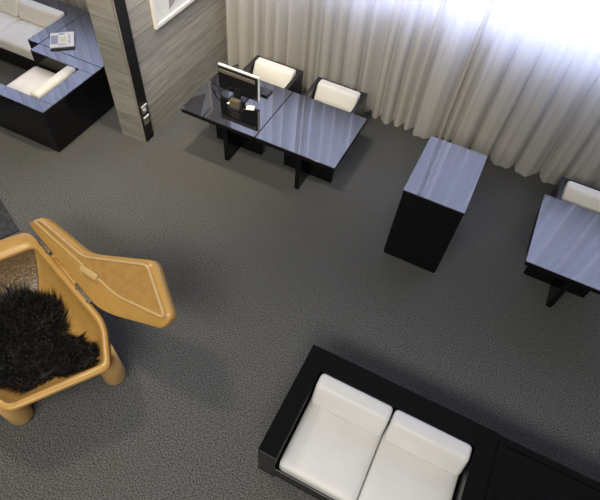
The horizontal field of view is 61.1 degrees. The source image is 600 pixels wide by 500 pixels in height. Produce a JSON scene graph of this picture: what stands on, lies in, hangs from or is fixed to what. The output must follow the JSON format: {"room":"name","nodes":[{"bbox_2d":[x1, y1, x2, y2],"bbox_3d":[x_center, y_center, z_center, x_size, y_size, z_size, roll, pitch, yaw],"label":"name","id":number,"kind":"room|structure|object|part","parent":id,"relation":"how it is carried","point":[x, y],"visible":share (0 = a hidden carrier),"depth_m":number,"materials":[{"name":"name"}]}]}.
{"room":"open-plan office","nodes":[
{"label":"open-plan office","id":0,"kind":"room"},
{"bbox_2d":[86,0,227,142],"bbox_3d":[-1.514,-3.558,5.483,0.358,4.400,2.279,24,55,13],"label":"wall","id":1,"kind":"structure","parent":0,"point":[175,59],"depth_m":6.38,"materials":[{"name":"grey wood"}]},
{"bbox_2d":[111,0,146,142],"bbox_3d":[-1.857,-2.688,4.816,0.022,4.400,0.018,24,55,13],"label":"trim","id":2,"kind":"structure","parent":1,"relation":"attached to","point":[112,1],"depth_m":5.68,"materials":[{"name":"silver metal"}]},
{"bbox_2d":[113,0,153,141],"bbox_3d":[-1.817,-2.752,4.866,0.018,4.400,0.159,24,55,13],"label":"trim","id":3,"kind":"structure","parent":1,"relation":"attached to","point":[120,5],"depth_m":5.70,"materials":[{"name":"black"}]},
{"bbox_2d":[141,103,147,114],"bbox_3d":[-1.910,-1.730,6.243,0.020,0.120,0.100,24,55,13],"label":"wall socket","id":4,"kind":"object","parent":1,"relation":"attached to","point":[144,110],"visible":1,"depth_m":6.23,"materials":[{"name":"silver metal"}]},
{"bbox_2d":[143,114,149,124],"bbox_3d":[-1.921,-1.633,6.375,0.020,0.120,0.100,24,55,13],"label":"wall socket","id":5,"kind":"object","parent":1,"relation":"attached to","point":[146,119],"visible":1,"depth_m":6.37,"materials":[{"name":"silver metal"}]},
{"bbox_2d":[149,0,194,29],"bbox_3d":[-1.440,-3.117,5.884,0.035,0.720,0.980,24,55,13],"label":"picture","id":6,"kind":"object","parent":1,"relation":"attached to","point":[162,11],"visible":1,"depth_m":5.93,"materials":[{"name":"white"}]},
{"bbox_2d":[154,0,187,22],"bbox_3d":[-1.439,-3.116,5.884,0.001,0.640,0.900,24,55,13],"label":"print","id":7,"kind":"object","parent":6,"relation":"attached to","point":[164,10],"depth_m":5.96},
{"bbox_2d":[0,59,599,499],"bbox_3d":[-2.543,-0.030,5.604,17.000,0.100,10.000,24,55,13],"label":"floor","id":8,"kind":"structure","parent":0,"point":[260,270],"depth_m":5.33,"materials":[{"name":"carpet"}]},
{"bbox_2d":[0,199,19,238],"bbox_3d":[-4.280,-0.742,5.918,1.100,0.013,2.400,-31,62,-24],"label":"floor mat","id":9,"kind":"object","parent":8,"relation":"on","point":[8,227],"visible":1,"depth_m":5.66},
{"bbox_2d":[0,0,87,69],"bbox_3d":[-4.415,-3.392,7.461,2.615,0.651,0.960,24,55,13],"label":"sofa","id":10,"kind":"object","parent":8,"relation":"on","point":[24,24],"visible":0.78,"depth_m":7.15,"materials":[{"name":"black paint"}]},
{"bbox_2d":[0,0,19,16],"bbox_3d":[-4.332,-3.630,7.374,0.726,0.219,0.223,24,55,13],"label":"cushion","id":11,"kind":"object","parent":10,"relation":"on","point":[10,8],"depth_m":7.30,"materials":[{"name":"white leather"}]},
{"bbox_2d":[0,11,20,31],"bbox_3d":[-4.469,-3.314,7.380,0.736,0.193,0.688,24,55,13],"label":"seat cushion","id":12,"kind":"object","parent":10,"relation":"on","point":[7,18],"depth_m":7.30,"materials":[{"name":"white fabric"}]},
{"bbox_3d":[-4.634,-2.962,7.333,2.245,0.220,0.019,24,55,13],"label":"rail","id":13,"kind":"part","parent":10,"relation":"part of","materials":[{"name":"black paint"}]},
{"bbox_2d":[0,19,44,59],"bbox_3d":[-3.805,-3.023,7.219,0.736,0.193,0.688,24,55,13],"label":"seat cushion","id":14,"kind":"object","parent":10,"relation":"on","point":[14,36],"depth_m":7.09,"materials":[{"name":"white fabric"}]},
{"bbox_3d":[-3.330,-2.900,7.219,0.184,0.598,0.960,24,55,13],"label":"arm","id":15,"kind":"part","parent":10,"relation":"part of","materials":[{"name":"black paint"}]},
{"bbox_2d":[19,0,64,27],"bbox_3d":[-3.668,-3.339,7.214,0.726,0.219,0.223,24,55,13],"label":"cushion","id":16,"kind":"object","parent":10,"relation":"on","point":[32,12],"depth_m":7.17,"materials":[{"name":"white fabric"}]},
{"bbox_2d":[0,44,112,151],"bbox_3d":[-3.221,-1.976,6.515,1.012,0.651,1.030,24,55,13],"label":"lounge chair","id":17,"kind":"object","parent":8,"relation":"on","point":[51,104],"visible":1,"depth_m":6.34,"materials":[{"name":"black paint"}]},
{"bbox_2d":[7,66,55,95],"bbox_3d":[-3.338,-2.037,6.531,0.725,0.193,0.674,24,55,13],"label":"seat cushion","id":18,"kind":"object","parent":17,"relation":"on","point":[34,77],"depth_m":6.53,"materials":[{"name":"white leather"}]},
{"bbox_3d":[-3.415,-1.656,6.296,1.012,0.598,0.164,24,55,13],"label":"arm","id":19,"kind":"part","parent":17,"relation":"part of","materials":[{"name":"black paint"}]},
{"bbox_2d":[31,66,75,98],"bbox_3d":[-3.058,-2.039,6.305,0.223,0.219,0.664,24,55,13],"label":"cushion","id":20,"kind":"object","parent":17,"relation":"on","point":[45,88],"depth_m":6.19,"materials":[{"name":"white fabric"}]},
{"bbox_3d":[-3.031,-2.266,6.776,1.012,0.598,0.164,24,55,13],"label":"arm","id":21,"kind":"part","parent":17,"relation":"part of","materials":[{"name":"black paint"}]},
{"bbox_3d":[-2.867,-1.805,6.450,0.215,0.598,0.700,24,55,13],"label":"panel","id":22,"kind":"part","parent":17,"relation":"part of","materials":[{"name":"black paint"}]},
{"bbox_2d":[58,0,88,10],"bbox_3d":[-4.599,-5.815,6.670,7.366,4.747,0.224,24,55,13],"label":"curtain","id":23,"kind":"object","parent":8,"relation":"on","point":[81,4],"visible":0.02,"depth_m":8.13,"materials":[{"name":"fabric"}]},
{"bbox_2d":[39,11,114,106],"bbox_3d":[-2.783,-2.670,7.083,1.013,0.616,0.953,24,55,13],"label":"table","id":24,"kind":"object","parent":8,"relation":"on","point":[86,49],"visible":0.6,"depth_m":6.74,"materials":[{"name":"black paint"}]},
{"bbox_2d":[50,34,74,50],"bbox_3d":[-3.138,-2.753,6.721,0.300,0.016,0.340,-10,55,-12],"label":"magazine","id":25,"kind":"object","parent":24,"relation":"on","point":[63,48],"visible":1,"depth_m":6.63,"materials":[{"name":"black paper"}]},
{"bbox_2d":[50,31,73,48],"bbox_3d":[-3.144,-2.779,6.720,0.300,0.015,0.340,-10,55,-12],"label":"magazine","id":26,"kind":"object","parent":25,"relation":"on","point":[62,39],"visible":1,"depth_m":6.71,"materials":[{"name":"white paper"}]},
{"bbox_2d":[0,218,176,425],"bbox_3d":[-2.269,0.564,4.454,2.380,1.080,1.591,24,55,13],"label":"chest","id":27,"kind":"object","parent":8,"relation":"on","point":[134,289],"visible":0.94,"depth_m":4.44,"materials":[{"name":"brown"}]},
{"bbox_3d":[-2.413,1.291,4.238,0.200,0.550,0.200,24,55,13],"label":"leg","id":28,"kind":"part","parent":27,"relation":"part of","materials":[{"name":"orange wood"}]},
{"bbox_2d":[0,280,99,396],"bbox_3d":[-2.431,0.789,4.454,0.980,0.290,1.404,-35,64,-26],"label":"fur pelt","id":29,"kind":"object","parent":27,"relation":"in","point":[32,347],"visible":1,"depth_m":4.51,"materials":[{"name":"black fur"}]},
{"bbox_3d":[-1.808,0.087,4.410,1.775,0.360,0.258,27,56,15],"label":"panel","id":30,"kind":"part","parent":27,"relation":"part of","materials":[{"name":"orange wood"}]},
{"bbox_3d":[-1.824,0.125,4.459,1.942,0.507,0.469,27,56,15],"label":"lid","id":31,"kind":"part","parent":27,"relation":"part of","materials":[{"name":"orange wood"}]},
{"bbox_3d":[-1.691,1.014,4.500,0.200,0.550,0.200,24,55,13],"label":"leg","id":32,"kind":"part","parent":27,"relation":"part of","materials":[{"name":"orange wood"}]},
{"bbox_2d":[181,73,292,160],"bbox_3d":[-0.765,-1.591,6.385,0.984,0.720,0.962,24,55,13],"label":"desk","id":33,"kind":"object","parent":8,"relation":"on","point":[236,129],"visible":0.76,"depth_m":6.04,"materials":[{"name":"black wood"}]},
{"bbox_3d":[-0.767,-1.573,6.410,0.060,0.659,0.670,24,55,13],"label":"cross panel","id":34,"kind":"part","parent":33,"relation":"part of","materials":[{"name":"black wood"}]},
{"bbox_2d":[211,62,259,103],"bbox_3d":[-0.805,-1.969,5.966,0.736,0.395,0.207,32,58,18],"label":"monitor","id":35,"kind":"object","parent":33,"relation":"on","point":[244,86],"visible":0.99,"depth_m":5.90,"materials":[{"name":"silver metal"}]},
{"bbox_2d":[227,97,244,112],"bbox_3d":[-0.755,-1.702,5.946,0.200,0.120,0.089,21,55,11],"label":"card holder","id":36,"kind":"object","parent":33,"relation":"on","point":[235,104],"visible":1,"depth_m":5.94,"materials":[{"name":"brown wood"}]},
{"bbox_2d":[227,103,244,112],"bbox_3d":[-0.757,-1.673,5.988,0.200,0.016,0.085,21,55,11],"label":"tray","id":37,"kind":"object","parent":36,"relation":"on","point":[240,109],"depth_m":5.96,"materials":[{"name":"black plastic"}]},
{"bbox_3d":[-0.767,-1.573,6.410,0.670,0.659,0.060,24,55,13],"label":"cross panel","id":38,"kind":"part","parent":33,"relation":"part of","materials":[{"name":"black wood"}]},
{"bbox_2d":[246,105,254,110],"bbox_3d":[-0.588,-1.683,6.016,0.100,0.004,0.080,7,53,1],"label":"card","id":39,"kind":"object","parent":33,"relation":"on","point":[248,107],"visible":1,"depth_m":6.01,"materials":[{"name":"white paper"}]},
{"bbox_2d":[260,86,272,97],"bbox_3d":[-0.555,-1.980,6.225,0.430,0.025,0.150,24,55,13],"label":"keyboard","id":40,"kind":"object","parent":33,"relation":"on","point":[265,92],"visible":0.3,"depth_m":6.18,"materials":[{"name":"black plastic"}]},
{"bbox_2d":[242,55,302,93],"bbox_3d":[-0.427,-2.060,6.770,0.690,0.700,0.650,24,55,13],"label":"armchair","id":41,"kind":"object","parent":8,"relation":"on","point":[281,75],"visible":0.23,"depth_m":6.61,"materials":[{"name":"black"}]},
{"bbox_3d":[-0.714,-2.172,6.858,0.050,0.655,0.650,24,55,13],"label":"arm","id":42,"kind":"part","parent":41,"relation":"part of","materials":[{"name":"black"}]},
{"bbox_2d":[253,57,295,87],"bbox_3d":[-0.351,-2.286,6.675,0.560,0.270,0.247,24,55,13],"label":"cushion","id":43,"kind":"object","parent":41,"relation":"on","point":[271,72],"depth_m":6.61,"materials":[{"name":"white fabric"}]},
{"bbox_3d":[-0.295,-2.271,6.933,0.588,0.605,0.055,24,55,13],"label":"panel","id":44,"kind":"part","parent":41,"relation":"part of","materials":[{"name":"black"}]},
{"bbox_3d":[-0.142,-1.922,6.719,0.050,0.655,0.650,24,55,13],"label":"arm","id":45,"kind":"part","parent":41,"relation":"part of","materials":[{"name":"black wood"}]},
{"bbox_2d":[255,92,366,188],"bbox_3d":[0.123,-1.202,6.170,0.984,0.720,0.962,24,55,13],"label":"desk","id":46,"kind":"object","parent":8,"relation":"on","point":[313,136],"visible":1,"depth_m":5.89,"materials":[{"name":"black wood"}]},
{"bbox_3d":[0.121,-1.184,6.194,0.060,0.659,0.670,24,55,13],"label":"cross panel","id":47,"kind":"part","parent":46,"relation":"part of","materials":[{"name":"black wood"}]},
{"bbox_3d":[0.121,-1.184,6.194,0.670,0.659,0.060,24,55,13],"label":"cross panel","id":48,"kind":"part","parent":46,"relation":"part of","materials":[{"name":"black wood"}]},
{"bbox_2d":[303,77,367,162],"bbox_3d":[0.387,-1.704,6.573,0.690,0.700,0.650,24,55,13],"label":"armchair","id":49,"kind":"object","parent":8,"relation":"on","point":[348,99],"visible":0.3,"depth_m":6.42,"materials":[{"name":"black"}]},
{"bbox_3d":[0.099,-1.816,6.660,0.050,0.655,0.650,24,55,13],"label":"arm","id":50,"kind":"part","parent":49,"relation":"part of","materials":[{"name":"black wood"}]},
{"bbox_2d":[314,79,360,111],"bbox_3d":[0.463,-1.929,6.478,0.560,0.270,0.247,24,55,13],"label":"cushion","id":51,"kind":"object","parent":49,"relation":"on","point":[338,96],"depth_m":6.41,"materials":[{"name":"white leather"}]},
{"bbox_3d":[0.519,-1.915,6.736,0.588,0.605,0.055,24,55,13],"label":"panel","id":52,"kind":"part","parent":49,"relation":"part of","materials":[{"name":"black"}]},
{"bbox_3d":[0.672,-1.565,6.522,0.050,0.655,0.650,24,55,13],"label":"arm","id":53,"kind":"part","parent":49,"relation":"part of","materials":[{"name":"black"}]},
{"bbox_2d":[258,344,499,499],"bbox_3d":[0.623,1.652,4.180,1.659,0.607,0.995,24,55,13],"label":"sofa","id":54,"kind":"object","parent":8,"relation":"on","point":[342,430],"visible":1,"depth_m":4.05,"materials":[{"name":"white leather"}]},
{"bbox_3d":[-0.050,1.373,4.364,0.157,0.554,0.995,24,55,13],"label":"arm","id":55,"kind":"part","parent":54,"relation":"part of","materials":[{"name":"black paint"}]},
{"bbox_3d":[0.398,2.080,4.025,1.343,0.220,0.019,24,55,13],"label":"rail","id":56,"kind":"part","parent":54,"relation":"part of","materials":[{"name":"black paint"}]},
{"bbox_2d":[279,400,382,499],"bbox_3d":[0.276,1.589,4.163,0.656,0.173,0.733,24,55,13],"label":"seat cushion","id":57,"kind":"object","parent":54,"relation":"on","point":[326,453],"depth_m":4.04,"materials":[{"name":"white leather"}]},
{"bbox_2d":[311,374,392,435],"bbox_3d":[0.422,1.270,4.189,0.646,0.195,0.222,24,55,13],"label":"cushion","id":58,"kind":"object","parent":54,"relation":"on","point":[340,399],"depth_m":4.15,"materials":[{"name":"white leather"}]},
{"bbox_3d":[0.800,1.384,4.425,1.343,0.554,0.190,24,55,13],"label":"panel","id":59,"kind":"part","parent":54,"relation":"part of","materials":[{"name":"black paint"}]},
{"bbox_2d":[357,425,458,499],"bbox_3d":[0.868,1.849,4.020,0.656,0.173,0.733,24,55,13],"label":"seat cushion","id":60,"kind":"object","parent":54,"relation":"on","point":[393,472],"depth_m":3.97,"materials":[{"name":"white leather"}]},
{"bbox_2d":[385,410,471,475],"bbox_3d":[1.014,1.529,4.045,0.646,0.195,0.222,24,55,13],"label":"cushion","id":61,"kind":"object","parent":54,"relation":"on","point":[446,452],"depth_m":4.01,"materials":[{"name":"white leather"}]},
{"bbox_3d":[1.293,1.961,4.039,0.157,0.554,0.995,24,55,13],"label":"arm","id":62,"kind":"part","parent":54,"relation":"part of","materials":[{"name":"black paint"}]},
{"bbox_2d":[225,0,599,189],"bbox_3d":[2.308,-2.791,4.998,7.360,4.747,0.222,24,55,13],"label":"curtain","id":63,"kind":"object","parent":8,"relation":"on","point":[517,82],"visible":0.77,"depth_m":6.19,"materials":[{"name":"fabric"}]},
{"bbox_2d":[384,136,486,272],"bbox_3d":[1.449,-0.476,5.544,0.622,1.039,0.909,24,55,13],"label":"base cabinet","id":64,"kind":"object","parent":8,"relation":"on","point":[437,194],"visible":1,"depth_m":5.16,"materials":[{"name":"black wood"}]},
{"bbox_2d":[484,435,599,499],"bbox_3d":[1.813,2.184,3.891,1.000,0.535,1.000,24,55,13],"label":"table","id":65,"kind":"object","parent":8,"relation":"on","point":[518,472],"visible":0.9,"depth_m":3.89,"materials":[{"name":"black paint"}]},
{"bbox_2d":[523,194,599,307],"bbox_3d":[2.850,0.165,5.383,1.028,0.720,1.015,24,55,13],"label":"desk","id":66,"kind":"object","parent":8,"relation":"on","point":[563,253],"visible":1,"depth_m":5.13,"materials":[{"name":"black wood"}]},
{"bbox_3d":[2.848,0.183,5.407,0.670,0.659,0.060,24,55,13],"label":"cross panel","id":67,"kind":"part","parent":66,"relation":"part of","materials":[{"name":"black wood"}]},
{"bbox_3d":[2.848,0.183,5.407,0.060,0.659,0.670,24,55,13],"label":"cross panel","id":68,"kind":"part","parent":66,"relation":"part of","materials":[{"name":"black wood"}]},
{"bbox_2d":[527,176,599,250],"bbox_3d":[3.115,-0.293,5.753,0.690,0.700,0.650,24,55,13],"label":"armchair","id":69,"kind":"object","parent":8,"relation":"on","point":[584,196],"visible":0.19,"depth_m":5.62,"materials":[{"name":"black"}]},
{"bbox_3d":[2.828,-0.405,5.841,0.050,0.655,0.650,24,55,13],"label":"arm","id":70,"kind":"part","parent":69,"relation":"part of","materials":[{"name":"black"}]},
{"bbox_2d":[561,181,599,213],"bbox_3d":[3.191,-0.519,5.658,0.560,0.270,0.247,24,55,13],"label":"cushion","id":71,"kind":"object","parent":69,"relation":"on","point":[582,196],"depth_m":5.60,"materials":[{"name":"white leather"}]},
{"bbox_3d":[3.247,-0.504,5.916,0.588,0.605,0.055,24,55,13],"label":"panel","id":72,"kind":"part","parent":69,"relation":"part of","materials":[{"name":"black"}]}
]}

